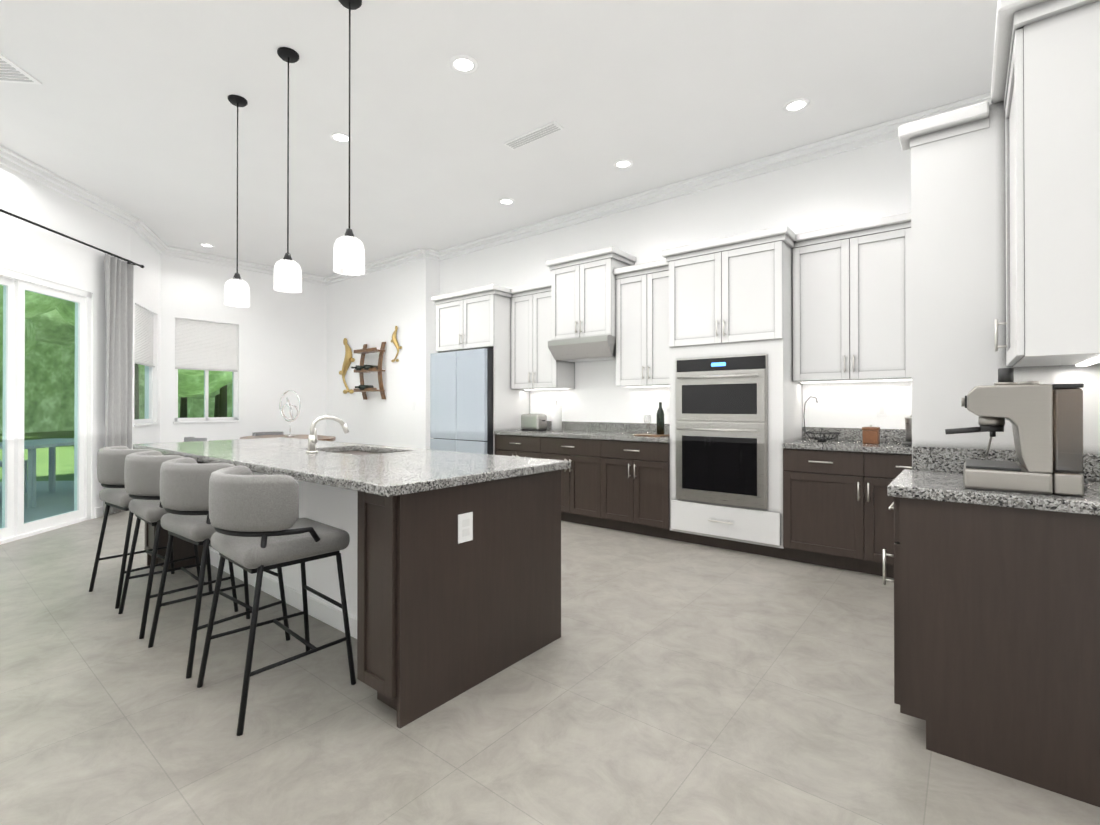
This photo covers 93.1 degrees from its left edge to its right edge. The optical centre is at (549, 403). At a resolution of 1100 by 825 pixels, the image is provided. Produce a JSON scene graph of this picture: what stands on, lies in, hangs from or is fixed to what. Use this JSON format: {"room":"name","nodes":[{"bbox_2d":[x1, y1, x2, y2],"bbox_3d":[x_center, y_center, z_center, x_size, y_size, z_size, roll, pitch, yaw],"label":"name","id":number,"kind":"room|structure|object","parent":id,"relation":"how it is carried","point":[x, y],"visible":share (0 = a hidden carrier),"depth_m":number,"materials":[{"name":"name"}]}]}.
{"room":"kitchen","nodes":[
{"label":"kitchen","id":0,"kind":"room"},
{"bbox_2d":[0,164,130,518],"bbox_3d":[-4.598,-0.486,2.528,0.140,3.400,7.200,0,0,-6],"label":"wall","id":1,"kind":"structure","parent":0,"point":[27,248],"depth_m":5.24,"materials":[{"name":"paint"}]},
{"bbox_2d":[0,267,91,544],"bbox_3d":[-4.753,0.020,3.937,0.120,2.400,3.200,0,0,-6],"label":"sliding door","id":2,"kind":"structure","parent":1,"relation":"in","point":[15,285],"depth_m":4.77,"materials":[{"name":"clear glass"}]},
{"bbox_2d":[0,209,143,267],"bbox_3d":[-4.647,-1.628,4.173,0.120,0.050,4.048,0,0,-6],"label":"curtain rod","id":3,"kind":"object","parent":1,"relation":"attached to","point":[66,236],"visible":0.9,"depth_m":5.12,"materials":[{"name":"black metal"}]},
{"bbox_2d":[103,254,133,515],"bbox_3d":[-4.777,-0.196,5.775,0.318,2.790,0.314,0,0,39],"label":"curtain","id":4,"kind":"object","parent":3,"relation":"hanging from","point":[119,338],"visible":0.81,"depth_m":5.76,"materials":[{"name":"fabric"}]},
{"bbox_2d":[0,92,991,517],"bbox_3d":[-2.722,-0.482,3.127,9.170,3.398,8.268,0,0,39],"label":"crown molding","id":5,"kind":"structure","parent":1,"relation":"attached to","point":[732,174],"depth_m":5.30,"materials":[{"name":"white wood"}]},
{"bbox_2d":[131,228,160,448],"bbox_3d":[-5.205,-0.467,6.615,0.140,3.400,1.141,0,0,-22],"label":"wall","id":6,"kind":"structure","parent":0,"point":[146,285],"depth_m":6.74,"materials":[{"name":"paint"}]},
{"bbox_2d":[134,305,158,426],"bbox_3d":[-5.184,-0.462,6.629,0.130,1.490,0.910,0,0,-22],"label":"window","id":7,"kind":"structure","parent":6,"relation":"in","point":[144,334],"depth_m":6.76,"materials":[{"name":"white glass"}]},
{"bbox_2d":[160,254,326,442],"bbox_3d":[-4.668,-0.460,8.141,0.140,3.400,2.380,0,0,39],"label":"wall","id":8,"kind":"structure","parent":0,"point":[282,342],"depth_m":8.15,"materials":[{"name":"paint"}]},
{"bbox_2d":[173,318,240,423],"bbox_3d":[-5.030,-0.457,7.649,0.130,1.490,0.860,0,0,39],"label":"window","id":9,"kind":"structure","parent":8,"relation":"in","point":[206,347],"depth_m":7.64,"materials":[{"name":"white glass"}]},
{"bbox_2d":[326,257,439,448],"bbox_3d":[-2.740,-0.459,8.370,2.860,3.400,0.390,0,0,39],"label":"wall","id":10,"kind":"structure","parent":0,"point":[373,309],"depth_m":7.92,"materials":[{"name":"paint"}]},
{"bbox_2d":[339,338,354,393],"bbox_3d":[-3.345,-0.617,8.565,0.482,0.922,0.129,0,0,39],"label":"art","id":11,"kind":"object","parent":10,"relation":"attached to","point":[348,359],"visible":1,"depth_m":8.51,"materials":[{"name":"brown metal"}]},
{"bbox_2d":[351,342,385,399],"bbox_3d":[-2.811,-0.496,7.947,0.600,0.870,0.326,0,0,39],"label":"wine rack","id":12,"kind":"object","parent":10,"relation":"attached to","point":[361,369],"visible":1,"depth_m":7.89,"materials":[{"name":"brown wood"}]},
{"bbox_2d":[391,326,401,361],"bbox_3d":[-2.279,-0.878,7.711,0.279,0.534,0.075,0,0,39],"label":"art","id":13,"kind":"object","parent":10,"relation":"attached to","point":[394,340],"visible":1,"depth_m":7.70,"materials":[{"name":"brown metal"}]},
{"bbox_2d":[0,0,996,276],"bbox_3d":[-2.787,-2.213,3.174,9.920,0.060,8.889,0,0,39],"label":"ceiling","id":14,"kind":"structure","parent":0,"point":[128,106],"depth_m":3.73,"materials":[{"name":"paint"}]},
{"bbox_2d":[0,53,41,84],"bbox_3d":[-3.652,-2.175,3.309,0.440,0.014,0.440,0,0,-6],"label":"ceiling vent","id":15,"kind":"object","parent":14,"relation":"in","point":[11,72],"visible":1,"depth_m":3.44,"materials":[{"name":"white metal"}]},
{"bbox_2d":[199,243,214,247],"bbox_3d":[-4.691,-2.159,7.129,0.180,0.008,0.180,0,0,39],"label":"recessed light","id":16,"kind":"object","parent":14,"relation":"in","point":[206,245],"visible":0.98,"depth_m":7.12,"materials":[{"name":"white plastic"}]},
{"bbox_2d":[224,95,249,307],"bbox_3d":[-2.241,-1.440,3.738,0.164,1.479,0.164,0,0,39],"label":"pendant light","id":17,"kind":"object","parent":14,"relation":"hanging from","point":[236,290],"visible":1,"depth_m":3.71,"materials":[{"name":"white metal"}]},
{"bbox_2d":[273,47,301,292],"bbox_3d":[-1.633,-1.442,3.251,0.164,1.479,0.164,0,0,39],"label":"pendant light","id":18,"kind":"object","parent":14,"relation":"hanging from","point":[286,273],"visible":1,"depth_m":3.24,"materials":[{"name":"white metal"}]},
{"bbox_2d":[329,131,352,142],"bbox_3d":[-1.708,-2.173,4.263,0.180,0.008,0.180,0,0,39],"label":"recessed light","id":19,"kind":"object","parent":14,"relation":"in","point":[339,136],"visible":0.9,"depth_m":4.26,"materials":[{"name":"white plastic"}]},
{"bbox_2d":[333,0,364,275],"bbox_3d":[-1.079,-1.444,2.806,0.164,1.479,0.164,0,0,39],"label":"pendant light","id":20,"kind":"object","parent":14,"relation":"hanging from","point":[350,253],"visible":1,"depth_m":2.79,"materials":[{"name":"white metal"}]},
{"bbox_2d":[449,55,477,73],"bbox_3d":[-0.555,-2.177,3.351,0.180,0.008,0.180,0,0,39],"label":"recessed light","id":21,"kind":"object","parent":14,"relation":"in","point":[465,64],"visible":1,"depth_m":3.35,"materials":[{"name":"white plastic"}]},
{"bbox_2d":[498,198,514,204],"bbox_3d":[-0.468,-2.167,5.601,0.180,0.008,0.180,0,0,39],"label":"recessed light","id":22,"kind":"object","parent":14,"relation":"in","point":[506,201],"visible":1,"depth_m":5.60,"materials":[{"name":"white plastic"}]},
{"bbox_2d":[504,121,563,149],"bbox_3d":[-0.140,-2.170,4.236,0.540,0.015,0.120,0,0,39],"label":"ceiling vent","id":23,"kind":"object","parent":14,"relation":"in","point":[535,134],"visible":1,"depth_m":4.21,"materials":[{"name":"white metal"}]},
{"bbox_2d":[614,159,632,168],"bbox_3d":[0.666,-2.171,4.730,0.180,0.008,0.180,0,0,39],"label":"recessed light","id":24,"kind":"object","parent":14,"relation":"in","point":[623,163],"visible":1,"depth_m":4.72,"materials":[{"name":"white plastic"}]},
{"bbox_2d":[783,98,809,112],"bbox_3d":[1.799,-2.175,3.809,0.180,0.008,0.180,0,0,39],"label":"recessed light","id":25,"kind":"object","parent":14,"relation":"in","point":[795,105],"visible":1,"depth_m":3.80,"materials":[{"name":"white plastic"}]},
{"bbox_2d":[0,510,1099,824],"bbox_3d":[-2.787,1.247,3.157,9.920,0.060,8.889,0,0,39],"label":"floor","id":26,"kind":"structure","parent":0,"point":[666,682],"depth_m":2.02,"materials":[{"name":"tile"}]},
{"bbox_2d":[89,446,199,608],"bbox_3d":[-2.642,0.751,3.421,0.539,0.937,0.502,0,0,39],"label":"stool","id":27,"kind":"object","parent":26,"relation":"on","point":[110,467],"visible":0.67,"depth_m":3.19,"materials":[{"name":"fabric"}]},
{"bbox_2d":[118,451,237,638],"bbox_3d":[-2.152,0.749,3.023,0.534,0.937,0.493,0,0,39],"label":"stool","id":28,"kind":"object","parent":26,"relation":"on","point":[142,477],"visible":0.65,"depth_m":2.79,"materials":[{"name":"fabric"}]},
{"bbox_2d":[184,437,206,441],"bbox_3d":[-4.433,0.834,6.717,0.462,0.801,0.461,0,0,34],"label":"dining chair","id":29,"kind":"object","parent":26,"relation":"on","point":[188,439],"visible":0.12,"depth_m":6.50,"materials":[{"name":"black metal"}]},
{"bbox_2d":[148,457,289,678],"bbox_3d":[-1.662,0.748,2.631,0.534,0.937,0.493,0,0,39],"label":"stool","id":30,"kind":"object","parent":26,"relation":"on","point":[184,491],"visible":0.71,"depth_m":2.40,"materials":[{"name":"fabric"}]},
{"bbox_2d":[252,432,283,435],"bbox_3d":[-4.229,0.840,7.898,0.461,0.801,0.462,0,0,39],"label":"dining chair","id":31,"kind":"object","parent":26,"relation":"on","point":[266,433],"visible":0.17,"depth_m":8.03,"materials":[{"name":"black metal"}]},
{"bbox_2d":[197,465,355,735],"bbox_3d":[-1.167,0.746,2.237,0.536,0.937,0.497,0,0,39],"label":"stool","id":32,"kind":"object","parent":26,"relation":"on","point":[259,524],"visible":1,"depth_m":2.03,"materials":[{"name":"fabric"}]},
{"bbox_2d":[240,435,335,440],"bbox_3d":[-3.691,0.856,7.304,1.638,0.760,1.109,0,0,39],"label":"dining table","id":33,"kind":"object","parent":26,"relation":"on","point":[326,438],"visible":0.12,"depth_m":7.27,"materials":[{"name":"brown wood"}]},
{"bbox_2d":[279,390,300,436],"bbox_3d":[-3.691,0.141,7.405,0.385,0.669,0.188,0,0,39],"label":"figurine","id":34,"kind":"object","parent":33,"relation":"on","point":[292,418],"visible":1,"depth_m":7.39,"materials":[{"name":"silver metal"}]},
{"bbox_2d":[144,463,560,727],"bbox_3d":[-1.479,0.779,3.336,3.180,0.876,1.062,0,0,39],"label":"kitchen island","id":35,"kind":"object","parent":26,"relation":"on","point":[438,615],"depth_m":2.23,"materials":[{"name":"brown wood"}]},
{"bbox_2d":[133,437,570,498],"bbox_3d":[-1.505,0.322,3.306,3.260,0.039,1.100,0,0,39],"label":"island countertop","id":36,"kind":"structure","parent":35,"relation":"on","point":[392,473],"depth_m":2.59,"materials":[{"name":"grey stone"}]},
{"bbox_2d":[305,415,348,454],"bbox_3d":[-1.356,0.188,3.230,0.134,0.227,0.278,0,0,39],"label":"faucet","id":37,"kind":"object","parent":36,"relation":"on","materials":[{"name":"silver metal"}]},
{"bbox_2d":[345,447,380,454],"bbox_3d":[-1.259,0.451,3.404,0.740,0.242,0.420,0,0,39],"label":"sink","id":38,"kind":"object","parent":36,"relation":"in","point":[348,450],"depth_m":3.64,"materials":[{"name":"silver metal"}]},
{"bbox_2d":[458,512,472,543],"bbox_3d":[-0.355,0.522,2.190,0.008,0.120,0.080,0,0,39],"label":"outlet","id":39,"kind":"object","parent":35,"relation":"attached to","point":[465,527],"visible":1,"depth_m":2.19,"materials":[{"name":"plastic"}]},
{"bbox_2d":[430,348,492,453],"bbox_3d":[-0.886,0.305,6.447,0.965,1.855,0.720,0,0,39],"label":"fridge","id":40,"kind":"object","parent":26,"relation":"on","point":[461,401],"visible":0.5,"depth_m":6.10,"materials":[{"name":"silver metal"}]},
{"bbox_2d":[493,432,542,458],"bbox_3d":[-0.149,0.792,5.956,0.737,0.877,0.620,0,0,39],"label":"base cabinet","id":41,"kind":"object","parent":26,"relation":"on","point":[519,446],"depth_m":5.71,"materials":[{"name":"brown wood"}]},
{"bbox_2d":[543,436,606,527],"bbox_3d":[0.390,0.790,5.523,0.874,0.877,0.620,0,0,39],"label":"base cabinet","id":42,"kind":"object","parent":26,"relation":"on","point":[583,485],"depth_m":5.20,"materials":[{"name":"brown wood"}]},
{"bbox_2d":[607,440,666,538],"bbox_3d":[0.942,0.788,5.081,0.767,0.877,0.620,0,0,39],"label":"base cabinet","id":43,"kind":"object","parent":26,"relation":"on","point":[636,470],"depth_m":4.80,"materials":[{"name":"brown wood"}]},
{"bbox_2d":[495,428,666,443],"bbox_3d":[0.397,0.332,5.511,2.148,0.039,0.635,0,0,39],"label":"countertop","id":44,"kind":"structure","parent":43,"relation":"on","point":[510,431],"depth_m":5.28,"materials":[{"name":"grey stone"}]},
{"bbox_2d":[521,414,546,430],"bbox_3d":[-0.178,0.218,6.008,0.290,0.192,0.180,0,0,39],"label":"toaster","id":45,"kind":"object","parent":44,"relation":"on","point":[533,422],"visible":1,"depth_m":5.94,"materials":[{"name":"silver metal"}]},
{"bbox_2d":[550,400,562,431],"bbox_3d":[0.075,0.140,5.869,0.150,0.347,0.150,0,0,39],"label":"paper towel holder","id":46,"kind":"object","parent":44,"relation":"on","point":[556,418],"visible":0.96,"depth_m":5.82,"materials":[{"name":"white paper"}]},
{"bbox_2d":[634,402,669,436],"bbox_3d":[0.977,0.149,4.979,0.280,0.320,0.220,0,0,39],"label":"tray","id":47,"kind":"object","parent":44,"relation":"on","point":[660,422],"visible":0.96,"depth_m":4.95,"materials":[{"name":"brown wood"}]},
{"bbox_2d":[663,232,802,558],"bbox_3d":[1.604,-0.036,4.540,0.950,2.520,0.642,0,0,39],"label":"tall cabinet","id":48,"kind":"object","parent":26,"relation":"on","point":[734,343],"depth_m":4.26,"materials":[{"name":"white wood"}]},
{"bbox_2d":[783,448,911,577],"bbox_3d":[2.425,0.782,3.891,1.137,0.877,0.620,0,0,39],"label":"base cabinet","id":49,"kind":"object","parent":26,"relation":"on","point":[836,513],"depth_m":3.77,"materials":[{"name":"brown wood"}]},
{"bbox_2d":[783,440,911,455],"bbox_3d":[2.608,0.323,3.738,1.613,0.039,0.635,0,0,39],"label":"countertop","id":50,"kind":"structure","parent":49,"relation":"on","point":[831,445],"depth_m":3.80,"materials":[{"name":"grey stone"}]},
{"bbox_2d":[803,396,839,441],"bbox_3d":[2.178,0.124,4.183,0.266,0.363,0.256,0,0,39],"label":"bowl","id":51,"kind":"object","parent":50,"relation":"on","point":[823,439],"visible":1,"depth_m":4.18,"materials":[{"name":"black metal"}]},
{"bbox_2d":[862,425,879,443],"bbox_3d":[2.428,0.233,3.943,0.108,0.143,0.108,0,0,39],"label":"box","id":52,"kind":"object","parent":50,"relation":"on","point":[870,434],"visible":1,"depth_m":3.90,"materials":[{"name":"brown wood"}]},
{"bbox_2d":[901,414,911,445],"bbox_3d":[2.660,0.142,3.770,0.200,0.323,0.200,0,0,39],"label":"juicer","id":53,"kind":"object","parent":50,"relation":"on","point":[908,429],"visible":0.15,"depth_m":3.76,"materials":[{"name":"silver plastic"}]},
{"bbox_2d":[883,0,1099,806],"bbox_3d":[1.673,-0.047,1.884,0.754,2.515,0.665,0,0,39],"label":"tall cabinet","id":54,"kind":"object","parent":26,"relation":"on","point":[996,631],"visible":0.94,"depth_m":1.66,"materials":[{"name":"brown wood"}]},
{"bbox_2d":[945,368,1088,495],"bbox_3d":[1.690,0.087,1.893,0.402,0.415,0.461,0,0,39],"label":"espresso machine","id":55,"kind":"object","parent":54,"relation":"on","point":[1045,421],"visible":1,"depth_m":1.70,"materials":[{"name":"silver metal"}]},
{"bbox_2d":[440,138,911,428],"bbox_3d":[1.024,-0.472,5.512,6.590,3.400,0.140,0,0,39],"label":"wall","id":56,"kind":"structure","parent":0,"point":[871,182],"depth_m":4.95,"materials":[{"name":"paint"}]},
{"bbox_2d":[435,288,510,355],"bbox_3d":[-0.843,-0.967,6.508,1.015,0.640,0.640,0,0,39],"label":"upper cabinet","id":57,"kind":"object","parent":56,"relation":"attached to","point":[476,320],"depth_m":6.15,"materials":[{"name":"white wood"}]},
{"bbox_2d":[511,284,574,391],"bbox_3d":[-0.087,-0.729,6.086,0.680,1.120,0.350,0,0,39],"label":"upper cabinet","id":58,"kind":"object","parent":56,"relation":"attached to","point":[537,363],"depth_m":5.93,"materials":[{"name":"white wood"}]},
{"bbox_2d":[551,252,634,347],"bbox_3d":[0.447,-1.082,5.602,0.760,0.821,0.440,0,0,39],"label":"upper cabinet","id":59,"kind":"object","parent":56,"relation":"attached to","point":[583,289],"depth_m":5.39,"materials":[{"name":"white wood"}]},
{"bbox_2d":[615,264,666,387],"bbox_3d":[1.046,-0.733,5.178,0.705,1.120,0.350,0,0,39],"label":"upper cabinet","id":60,"kind":"object","parent":56,"relation":"attached to","point":[640,318],"depth_m":5.09,"materials":[{"name":"white wood"}]},
{"bbox_2d":[665,403,669,414],"bbox_3d":[1.198,0.057,5.272,0.070,0.116,0.009,0,0,39],"label":"switch plate","id":61,"kind":"object","parent":56,"relation":"attached to","point":[667,405],"depth_m":5.28,"materials":[{"name":"plastic"}]},
{"bbox_2d":[547,421,905,443],"bbox_3d":[1.590,0.257,4.948,4.715,0.105,0.020,0,0,39],"label":"backsplash","id":62,"kind":"structure","parent":56,"relation":"attached to","point":[897,436],"depth_m":4.47,"materials":[{"name":"grey stone"}]},
{"bbox_2d":[791,220,911,383],"bbox_3d":[2.410,-0.738,4.084,0.872,1.120,0.350,0,0,39],"label":"upper cabinet","id":63,"kind":"object","parent":56,"relation":"attached to","point":[853,288],"depth_m":3.95,"materials":[{"name":"white wood"}]},
{"bbox_2d":[898,101,1099,469],"bbox_3d":[1.911,-0.021,2.174,0.747,2.465,0.165,0,0,39],"label":"wall","id":64,"kind":"structure","parent":0,"point":[958,249],"depth_m":2.24,"materials":[{"name":"white paint"}]},
{"label":"outside","id":65,"kind":"structure","parent":0,"visible":0},
{"bbox_2d":[0,431,73,481],"bbox_3d":[-32.943,1.386,19.835,64.000,0.059,80.000,0,0,39],"label":"ground","id":66,"kind":"structure","parent":65,"point":[44,460],"depth_m":12.73,"materials":[{"name":"green plant"}]},
{"bbox_2d":[0,319,35,370],"bbox_3d":[-18.299,-3.636,13.651,7.239,9.961,7.365,0,0,39],"label":"tree","id":67,"kind":"object","parent":66,"relation":"on","point":[28,332],"depth_m":16.99,"materials":[{"name":"green plant"}]},
{"bbox_2d":[0,285,62,318],"bbox_3d":[-17.564,-2.494,14.102,6.710,7.685,7.272,0,0,39],"label":"tree","id":68,"kind":"object","parent":66,"relation":"on","point":[34,308],"depth_m":14.67,"materials":[{"name":"green plant"}]},
{"bbox_2d":[0,481,73,527],"bbox_3d":[-6.822,1.251,3.482,4.050,0.055,10.000,0,0,-6],"label":"patio","id":69,"kind":"structure","parent":66,"relation":"on","point":[56,497],"depth_m":6.57,"materials":[{"name":"concrete"}]},
{"bbox_2d":[0,438,73,507],"bbox_3d":[-6.574,0.790,5.519,3.838,0.885,4.210,0,0,39],"label":"patio furniture","id":70,"kind":"object","parent":69,"relation":"on","point":[31,461],"depth_m":6.49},
{"bbox_2d":[30,309,74,344],"bbox_3d":[-20.636,-4.978,19.357,5.637,12.695,7.836,0,0,39],"label":"tree","id":71,"kind":"object","parent":66,"relation":"on","point":[52,318],"depth_m":19.30,"materials":[{"name":"green plant"}]},
{"bbox_2d":[56,300,231,418],"bbox_3d":[-13.257,-2.681,17.154,6.995,8.085,7.491,0,0,39],"label":"tree","id":72,"kind":"object","parent":66,"relation":"on","point":[184,380],"depth_m":18.07,"materials":[{"name":"green plant"}]},
{"bbox_2d":[180,397,186,417],"bbox_3d":[-19.857,-4.819,27.138,7.552,12.451,5.884,0,0,39],"label":"tree","id":73,"kind":"object","parent":66,"relation":"on","point":[183,409],"depth_m":27.93,"materials":[{"name":"green plant"}]},
{"bbox_2d":[189,381,231,416],"bbox_3d":[-17.142,-2.651,26.985,6.141,8.121,6.361,0,0,39],"label":"tree","id":74,"kind":"object","parent":66,"relation":"on","point":[216,393],"depth_m":26.66,"materials":[{"name":"green plant"}]},
{"bbox_2d":[219,385,226,416],"bbox_3d":[-14.383,-4.689,23.539,7.142,12.156,7.674,0,0,39],"label":"tree","id":75,"kind":"object","parent":66,"relation":"on","point":[223,400],"depth_m":23.30,"materials":[{"name":"green plant"}]},
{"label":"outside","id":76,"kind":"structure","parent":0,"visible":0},
{"bbox_2d":[0,341,231,433],"bbox_3d":[-19.024,-1.222,16.023,36.803,16.320,56.080,0,0,39],"label":"tree","id":77,"kind":"object","parent":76,"point":[31,386],"depth_m":25.54,"materials":[{"name":"green plant"}]}
]}

